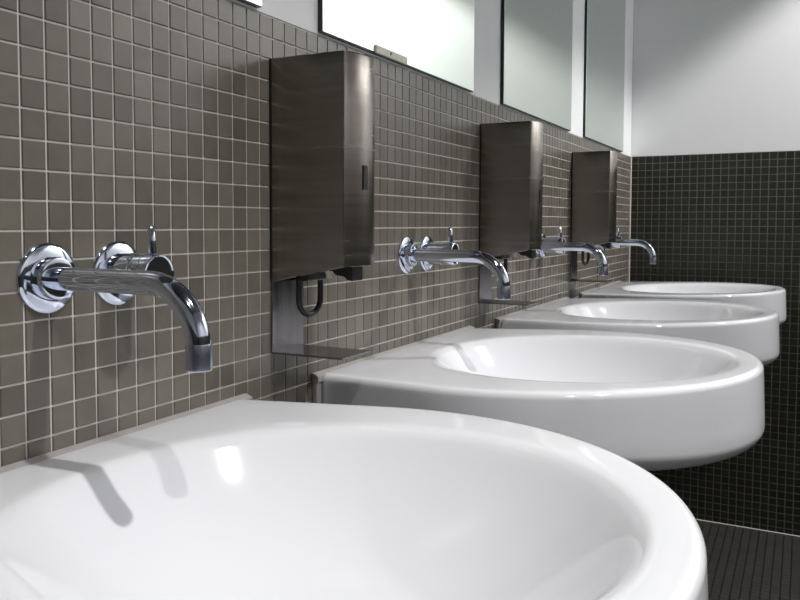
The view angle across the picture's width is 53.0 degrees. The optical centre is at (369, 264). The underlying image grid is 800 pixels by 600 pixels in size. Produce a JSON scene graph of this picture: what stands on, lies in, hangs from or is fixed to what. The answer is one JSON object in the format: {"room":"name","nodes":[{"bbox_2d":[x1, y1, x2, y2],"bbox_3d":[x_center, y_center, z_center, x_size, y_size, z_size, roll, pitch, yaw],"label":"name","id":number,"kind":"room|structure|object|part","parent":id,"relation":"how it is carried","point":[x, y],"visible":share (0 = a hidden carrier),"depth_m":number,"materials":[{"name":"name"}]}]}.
{"room":"public restroom","nodes":[
{"label":"public restroom","id":0,"kind":"room"},
{"bbox_2d":[0,0,633,466],"bbox_3d":[-0.117,-0.299,1.025,0.076,2.594,4.333,2,3,28],"label":"wall","id":1,"kind":"structure","parent":0,"point":[119,119],"depth_m":0.84,"materials":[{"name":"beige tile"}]},
{"bbox_2d":[17,225,212,372],"bbox_3d":[-0.177,0.022,0.669,0.174,0.108,0.139,2,3,28],"label":"faucet","id":2,"kind":"object","parent":1,"relation":"attached to","point":[48,277],"visible":1,"depth_m":0.65,"materials":[{"name":"silver metal"}]},
{"bbox_3d":[-0.192,0.034,0.634,0.166,0.059,0.019,2,3,28],"label":"spout","id":3,"kind":"part","parent":2,"relation":"part of","materials":[{"name":"silver metal"}]},
{"bbox_3d":[-0.210,0.009,0.732,0.050,0.038,0.038,2,3,28],"label":"handle","id":4,"kind":"part","parent":2,"relation":"part of","materials":[{"name":"silver metal"}]},
{"bbox_3d":[-0.196,-0.020,0.723,0.009,0.029,0.007,2,3,28],"label":"lever","id":5,"kind":"part","parent":2,"relation":"part of","materials":[{"name":"silver metal"}]},
{"bbox_2d":[237,0,261,7],"bbox_3d":[-0.253,-0.707,0.664,0.007,0.850,0.535,2,3,28],"label":"wall mirror","id":6,"kind":"object","parent":1,"relation":"attached to","point":[255,3],"visible":1,"depth_m":0.91,"materials":[{"name":"silver metal"}]},
{"bbox_2d":[247,0,261,5],"bbox_3d":[-0.250,-0.707,0.662,0.001,0.848,0.534,2,3,28],"label":"mirror glass","id":7,"kind":"object","parent":6,"relation":"attached to","point":[250,2],"depth_m":0.91,"materials":[{"name":"silver metal"}]},
{"bbox_2d":[269,50,374,359],"bbox_3d":[-0.052,-0.068,0.959,0.113,0.351,0.076,2,3,28],"label":"soap dispenser","id":8,"kind":"object","parent":1,"relation":"attached to","point":[322,105],"visible":1,"depth_m":0.93,"materials":[{"name":"metal"}]},
{"bbox_3d":[-0.100,-0.114,0.984,0.003,0.259,0.075,2,3,28],"label":"mounting plate","id":9,"kind":"part","parent":8,"relation":"part of","materials":[{"name":"black metal"}]},
{"bbox_3d":[-0.101,0.062,0.990,0.002,0.088,0.068,2,3,28],"label":"plate","id":10,"kind":"part","parent":8,"relation":"part of","materials":[{"name":"metal"}]},
{"bbox_2d":[271,344,370,359],"bbox_3d":[-0.058,0.106,0.967,0.099,0.002,0.069,2,3,28],"label":"drip tray","id":11,"kind":"object","parent":8,"relation":"on","point":[335,353],"depth_m":0.96,"materials":[{"name":"metal"}]},
{"bbox_2d":[0,393,707,599],"bbox_3d":[-0.048,0.233,0.553,0.521,0.156,0.600,2,3,28],"label":"washbasin","id":12,"kind":"object","parent":1,"relation":"attached to","point":[240,497],"visible":1,"depth_m":0.65,"materials":[{"name":"white ceramic"}]},
{"bbox_2d":[318,0,473,91],"bbox_3d":[0.067,-0.736,1.249,0.011,0.850,0.538,2,3,28],"label":"wall mirror","id":13,"kind":"object","parent":1,"relation":"attached to","point":[432,38],"visible":1,"depth_m":1.27,"materials":[{"name":"silver metal"}]},
{"bbox_2d":[398,227,510,299],"bbox_3d":[0.154,-0.005,1.279,0.174,0.108,0.139,2,3,28],"label":"faucet","id":14,"kind":"object","parent":1,"relation":"attached to","point":[430,253],"visible":1,"depth_m":1.26,"materials":[{"name":"silver metal"}]},
{"bbox_3d":[0.120,-0.018,1.341,0.050,0.038,0.038,2,3,28],"label":"handle","id":15,"kind":"part","parent":14,"relation":"part of","materials":[{"name":"silver metal"}]},
{"bbox_3d":[0.134,-0.047,1.332,0.009,0.029,0.007,2,3,28],"label":"lever","id":16,"kind":"part","parent":14,"relation":"part of","materials":[{"name":"silver metal"}]},
{"bbox_3d":[0.138,0.007,1.243,0.166,0.059,0.019,2,3,28],"label":"spout","id":17,"kind":"part","parent":14,"relation":"part of","materials":[{"name":"silver metal"}]},
{"bbox_2d":[479,121,542,305],"bbox_3d":[0.281,-0.099,1.572,0.113,0.351,0.076,2,3,28],"label":"soap dispenser","id":18,"kind":"object","parent":1,"relation":"attached to","point":[511,153],"visible":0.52,"depth_m":1.54,"materials":[{"name":"metal"}]},
{"bbox_3d":[0.233,-0.145,1.597,0.003,0.259,0.075,2,3,28],"label":"mounting plate","id":19,"kind":"part","parent":18,"relation":"part of","materials":[{"name":"black metal"}]},
{"bbox_3d":[0.232,0.031,1.603,0.002,0.088,0.068,2,3,28],"label":"plate","id":20,"kind":"part","parent":18,"relation":"part of","materials":[{"name":"metal"}]},
{"bbox_2d":[479,299,538,305],"bbox_3d":[0.275,0.076,1.580,0.099,0.002,0.069,2,3,28],"label":"drip tray","id":21,"kind":"object","parent":18,"relation":"on","point":[484,301],"depth_m":1.57,"materials":[{"name":"metal"}]},
{"bbox_2d":[500,0,572,130],"bbox_3d":[0.404,-0.767,1.874,0.007,0.850,0.544,2,3,28],"label":"wall mirror","id":22,"kind":"object","parent":1,"relation":"attached to","point":[536,35],"visible":1,"depth_m":1.86,"materials":[{"name":"silver metal"}]},
{"bbox_2d":[312,325,764,470],"bbox_3d":[0.288,0.203,1.172,0.521,0.156,0.600,2,3,28],"label":"washbasin","id":23,"kind":"object","parent":1,"relation":"attached to","point":[653,402],"visible":0.94,"depth_m":0.98,"materials":[{"name":"white ceramic"}]},
{"bbox_2d":[536,227,607,275],"bbox_3d":[0.479,-0.032,1.877,0.174,0.108,0.139,2,3,28],"label":"faucet","id":24,"kind":"object","parent":1,"relation":"attached to","point":[559,245],"visible":0.75,"depth_m":1.84,"materials":[{"name":"silver metal"}]},
{"bbox_3d":[0.445,-0.045,1.939,0.050,0.038,0.038,2,3,28],"label":"handle","id":25,"kind":"part","parent":24,"relation":"part of","materials":[{"name":"silver metal"}]},
{"bbox_3d":[0.459,-0.074,1.931,0.009,0.029,0.007,2,3,28],"label":"lever","id":26,"kind":"part","parent":24,"relation":"part of","materials":[{"name":"silver metal"}]},
{"bbox_3d":[0.463,-0.021,1.841,0.166,0.059,0.019,2,3,28],"label":"spout","id":27,"kind":"part","parent":24,"relation":"part of","materials":[{"name":"silver metal"}]},
{"bbox_2d":[570,151,616,282],"bbox_3d":[0.614,-0.129,2.186,0.113,0.351,0.076,2,3,28],"label":"soap dispenser","id":28,"kind":"object","parent":1,"relation":"attached to","point":[593,173],"visible":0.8,"depth_m":2.15,"materials":[{"name":"metal"}]},
{"bbox_3d":[0.566,-0.175,2.210,0.003,0.259,0.075,2,3,28],"label":"mounting plate","id":29,"kind":"part","parent":28,"relation":"part of","materials":[{"name":"black plastic"}]},
{"bbox_3d":[0.564,0.001,2.217,0.002,0.088,0.068,2,3,28],"label":"plate","id":30,"kind":"part","parent":28,"relation":"part of","materials":[{"name":"metal"}]},
{"bbox_2d":[571,279,612,282],"bbox_3d":[0.608,0.045,2.193,0.099,0.002,0.069,2,3,28],"label":"drip tray","id":31,"kind":"object","parent":28,"relation":"on","point":[578,280],"depth_m":2.19,"materials":[{"name":"metal"}]},
{"bbox_2d":[583,0,625,151],"bbox_3d":[0.737,-0.797,2.489,0.007,0.850,0.536,2,3,28],"label":"wall mirror","id":32,"kind":"object","parent":1,"relation":"attached to","point":[604,38],"visible":1,"depth_m":2.47,"materials":[{"name":"silver metal"}]},
{"bbox_2d":[597,228,656,263],"bbox_3d":[0.801,-0.058,2.471,0.174,0.108,0.139,2,3,28],"label":"faucet","id":33,"kind":"object","parent":1,"relation":"attached to","point":[619,241],"visible":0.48,"depth_m":2.42,"materials":[{"name":"silver metal"}]},
{"bbox_3d":[0.767,-0.071,2.533,0.050,0.038,0.038,2,3,28],"label":"handle","id":34,"kind":"part","parent":33,"relation":"part of","materials":[{"name":"silver metal"}]},
{"bbox_3d":[0.785,-0.047,2.435,0.166,0.059,0.019,2,3,28],"label":"spout","id":35,"kind":"part","parent":33,"relation":"part of","materials":[{"name":"silver metal"}]},
{"bbox_2d":[495,297,779,365],"bbox_3d":[0.624,0.172,1.791,0.521,0.156,0.600,2,3,28],"label":"washbasin","id":36,"kind":"object","parent":1,"relation":"attached to","point":[752,329],"visible":0.53,"depth_m":1.64,"materials":[{"name":"white ceramic"}]},
{"bbox_2d":[579,281,786,324],"bbox_3d":[0.960,0.141,2.410,0.521,0.156,0.600,2,3,28],"label":"washbasin","id":37,"kind":"object","parent":1,"relation":"attached to","point":[769,296],"visible":0.41,"depth_m":2.28,"materials":[{"name":"white ceramic"}]},
{"bbox_2d":[630,0,799,535],"bbox_3d":[1.758,-0.371,2.514,1.800,2.594,0.076,2,3,28],"label":"wall","id":38,"kind":"structure","parent":0,"point":[715,144],"depth_m":2.76,"materials":[{"name":"black tile"}]},
{"bbox_2d":[629,157,631,281],"bbox_3d":[0.949,0.254,2.940,0.003,1.290,0.002,2,3,28],"label":"trim","id":39,"kind":"structure","parent":38,"relation":"attached to","point":[631,157],"depth_m":2.92,"materials":[{"name":"metal"}]},
{"bbox_2d":[696,519,799,536],"bbox_3d":[1.737,0.925,2.545,1.800,0.002,0.003,2,3,28],"label":"trim","id":40,"kind":"structure","parent":38,"relation":"attached to","point":[696,519],"depth_m":2.77,"materials":[{"name":"tile"}]},
{"bbox_2d":[696,520,799,599],"bbox_3d":[0.705,1.057,0.645,1.950,0.075,4.483,2,3,28],"label":"floor","id":41,"kind":"structure","parent":0,"point":[743,563],"depth_m":2.49,"materials":[{"name":"tile"}]}
]}

